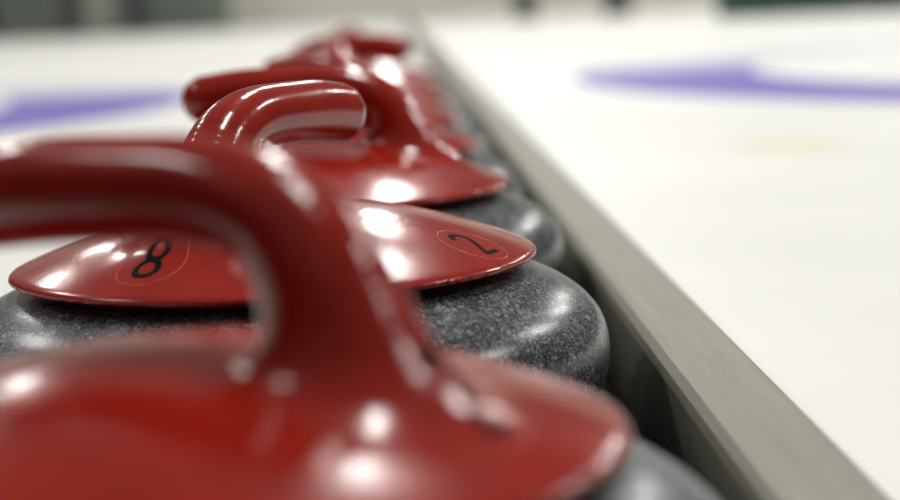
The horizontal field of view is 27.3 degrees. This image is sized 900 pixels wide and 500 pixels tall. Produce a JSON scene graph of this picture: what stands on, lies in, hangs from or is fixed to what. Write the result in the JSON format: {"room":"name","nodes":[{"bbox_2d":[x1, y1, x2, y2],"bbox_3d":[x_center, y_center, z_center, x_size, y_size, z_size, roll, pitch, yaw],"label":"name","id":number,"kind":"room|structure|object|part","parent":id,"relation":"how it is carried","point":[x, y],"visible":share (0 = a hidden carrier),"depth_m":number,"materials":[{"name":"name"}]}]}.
{"room":"ice rink","nodes":[
{"label":"ice rink","id":0,"kind":"room"},
{"bbox_2d":[55,0,716,33],"bbox_3d":[-0.576,-3.458,15.725,14.000,3.003,0.120,-3,8,-1],"label":"wall","id":1,"kind":"structure","parent":0,"point":[244,13],"depth_m":15.86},
{"bbox_2d":[0,0,899,499],"bbox_3d":[-0.273,-0.973,8.654,14.000,0.001,16.580,-3,8,-1],"label":"ice rink","id":2,"kind":"structure","parent":0,"point":[755,161],"depth_m":2.76,"materials":[{"name":"white ice"}]},
{"bbox_2d":[57,0,87,37],"bbox_3d":[-3.044,-2.202,14.747,0.248,1.000,0.248,-3,8,-1],"label":"post","id":3,"kind":"object","parent":2,"relation":"on","point":[70,12],"visible":0.99,"depth_m":14.71,"materials":[{"name":"grey"}]},
{"bbox_2d":[0,0,232,38],"bbox_3d":[-3.954,-2.164,15.126,4.300,0.900,0.070,-3,8,-1],"label":"wall","id":4,"kind":"structure","parent":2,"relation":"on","point":[19,19],"depth_m":15.18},
{"bbox_3d":[-3.482,-2.176,15.140,0.466,0.840,0.040,-3,8,-1],"label":"panel","id":5,"kind":"part","parent":4,"relation":"part of","materials":[{"name":"grey"}]},
{"bbox_3d":[-3.005,-2.199,15.152,0.466,0.840,0.040,-3,8,-1],"label":"panel","id":6,"kind":"part","parent":4,"relation":"part of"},
{"bbox_3d":[-2.528,-2.222,15.165,0.466,0.840,0.040,-3,8,-1],"label":"panel","id":7,"kind":"part","parent":4,"relation":"part of","materials":[{"name":"grey"}]},
{"bbox_3d":[-2.051,-2.244,15.177,0.466,0.840,0.040,-3,8,-1],"label":"panel","id":8,"kind":"part","parent":4,"relation":"part of","materials":[{"name":"grey"}]},
{"bbox_2d":[128,0,154,33],"bbox_3d":[-2.495,-2.228,14.761,0.223,1.000,0.223,-3,8,-1],"label":"post","id":9,"kind":"object","parent":2,"relation":"on","point":[140,17],"visible":0.98,"depth_m":14.73,"materials":[{"name":"grey"}]},
{"bbox_2d":[512,0,538,19],"bbox_3d":[0.527,-2.215,13.347,0.198,1.100,0.198,-3,8,-1],"label":"post","id":10,"kind":"object","parent":2,"relation":"on","point":[524,9],"visible":0.98,"depth_m":13.34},
{"bbox_2d":[601,0,634,15],"bbox_3d":[1.196,-2.247,13.364,0.248,1.100,0.248,-3,8,-1],"label":"post","id":11,"kind":"object","parent":2,"relation":"on","point":[611,7],"visible":0.99,"depth_m":13.34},
{"bbox_2d":[599,377,644,444],"bbox_3d":[-0.061,0.001,1.558,0.259,0.003,2.610,-3,8,-1],"label":"rubber mat","id":12,"kind":"object","parent":2,"relation":"on","point":[607,392],"visible":0.02,"depth_m":0.94,"materials":[{"name":"black rubber"}]},
{"bbox_2d":[0,80,609,394],"bbox_3d":[-0.076,0.015,0.814,0.290,0.176,0.290,-8,10,-35],"label":"stone","id":13,"kind":"object","parent":12,"relation":"on","point":[476,287],"visible":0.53,"depth_m":0.74,"materials":[{"name":"stone"}]},
{"bbox_3d":[-0.077,-0.005,0.811,0.228,0.042,0.228,1,9,25],"label":"handle plate","id":14,"kind":"part","parent":13,"relation":"part of","materials":[{"name":"red plastic"}]},
{"bbox_2d":[0,134,715,499],"bbox_3d":[-0.068,0.059,0.479,0.290,0.179,0.290,0,8,17],"label":"stone","id":15,"kind":"object","parent":12,"relation":"on","point":[341,389],"visible":1,"depth_m":0.43,"materials":[{"name":"stone"}]},
{"bbox_3d":[-0.069,0.041,0.476,0.228,0.042,0.228,2,9,32],"label":"handle plate","id":16,"kind":"part","parent":15,"relation":"part of","materials":[{"name":"red plastic"}]},
{"bbox_2d":[181,65,563,273],"bbox_3d":[-0.078,-0.024,1.105,0.290,0.172,0.290,-4,8,-12],"label":"stone","id":17,"kind":"object","parent":12,"relation":"on","point":[401,157],"visible":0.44,"depth_m":1.07,"materials":[{"name":"stone"}]},
{"bbox_3d":[-0.079,-0.045,1.102,0.228,0.042,0.228,-2,8,0],"label":"handle plate","id":18,"kind":"part","parent":17,"relation":"part of","materials":[{"name":"red plastic"}]},
{"bbox_2d":[291,34,477,132],"bbox_3d":[-0.116,-0.144,1.986,0.290,0.172,0.290,0,8,18],"label":"stone","id":19,"kind":"object","parent":12,"relation":"on","point":[378,47],"visible":0.21,"depth_m":1.96,"materials":[{"name":"stone"}]},
{"bbox_3d":[-0.117,-0.166,1.983,0.228,0.042,0.228,-2,8,2],"label":"handle plate","id":20,"kind":"part","parent":19,"relation":"part of","materials":[{"name":"red plastic"}]},
{"bbox_2d":[263,51,521,196],"bbox_3d":[-0.092,-0.064,1.397,0.290,0.172,0.290,-4,8,-10],"label":"stone","id":21,"kind":"object","parent":12,"relation":"on","point":[462,144],"visible":0.1,"depth_m":1.37,"materials":[{"name":"stone"}]},
{"bbox_3d":[-0.093,-0.085,1.394,0.228,0.042,0.228,-8,10,-36],"label":"handle plate","id":22,"kind":"part","parent":21,"relation":"part of","materials":[{"name":"red plastic"}]},
{"bbox_2d":[333,26,456,99],"bbox_3d":[-0.135,-0.226,2.580,0.290,0.172,0.290,-4,8,-10],"label":"stone","id":23,"kind":"object","parent":12,"relation":"on","point":[373,64],"visible":0.13,"depth_m":2.54,"materials":[{"name":"stone"}]},
{"bbox_3d":[-0.136,-0.247,2.577,0.228,0.042,0.228,-1,8,8],"label":"handle plate","id":24,"kind":"part","parent":23,"relation":"part of","materials":[{"name":"red plastic"}]},
{"bbox_2d":[335,30,465,114],"bbox_3d":[-0.126,-0.185,2.283,0.290,0.172,0.290,-2,8,7],"label":"stone","id":25,"kind":"object","parent":12,"relation":"on","point":[396,77],"visible":0.14,"depth_m":2.24,"materials":[{"name":"stone"}]},
{"bbox_3d":[-0.126,-0.207,2.280,0.228,0.042,0.228,-4,8,-11],"label":"handle plate","id":26,"kind":"part","parent":25,"relation":"part of","materials":[{"name":"red plastic"}]},
{"bbox_2d":[306,41,496,159],"bbox_3d":[-0.103,-0.104,1.689,0.290,0.172,0.290,5,11,43],"label":"stone","id":27,"kind":"object","parent":12,"relation":"on","point":[440,117],"visible":0.09,"depth_m":1.66,"materials":[{"name":"stone"}]},
{"bbox_3d":[-0.104,-0.125,1.686,0.228,0.042,0.228,-5,8,-16],"label":"handle plate","id":28,"kind":"part","parent":27,"relation":"part of","materials":[{"name":"red plastic"}]},
{"bbox_2d":[404,15,889,499],"bbox_3d":[-0.113,-0.870,7.668,0.038,0.054,14.570,-3,8,-1],"label":"divider","id":29,"kind":"object","parent":2,"relation":"on","point":[693,397],"visible":0.96,"depth_m":0.83,"materials":[{"name":"beige wood"}]},
{"bbox_2d":[716,0,899,18],"bbox_3d":[3.185,-1.871,10.754,3.300,0.900,0.070,-3,8,-1],"label":"rink boards","id":30,"kind":"object","parent":2,"relation":"on","point":[725,8],"visible":1,"depth_m":10.76,"materials":[{"name":"white plastic"}]},
{"bbox_3d":[1.944,-1.802,10.723,0.813,0.840,0.040,-3,8,-1],"label":"panel","id":31,"kind":"part","parent":30,"relation":"part of","materials":[{"name":"white plastic"}]},
{"bbox_3d":[2.767,-1.841,10.745,0.813,0.840,0.040,-3,8,-1],"label":"panel","id":32,"kind":"part","parent":30,"relation":"part of","materials":[{"name":"white"}]}
]}

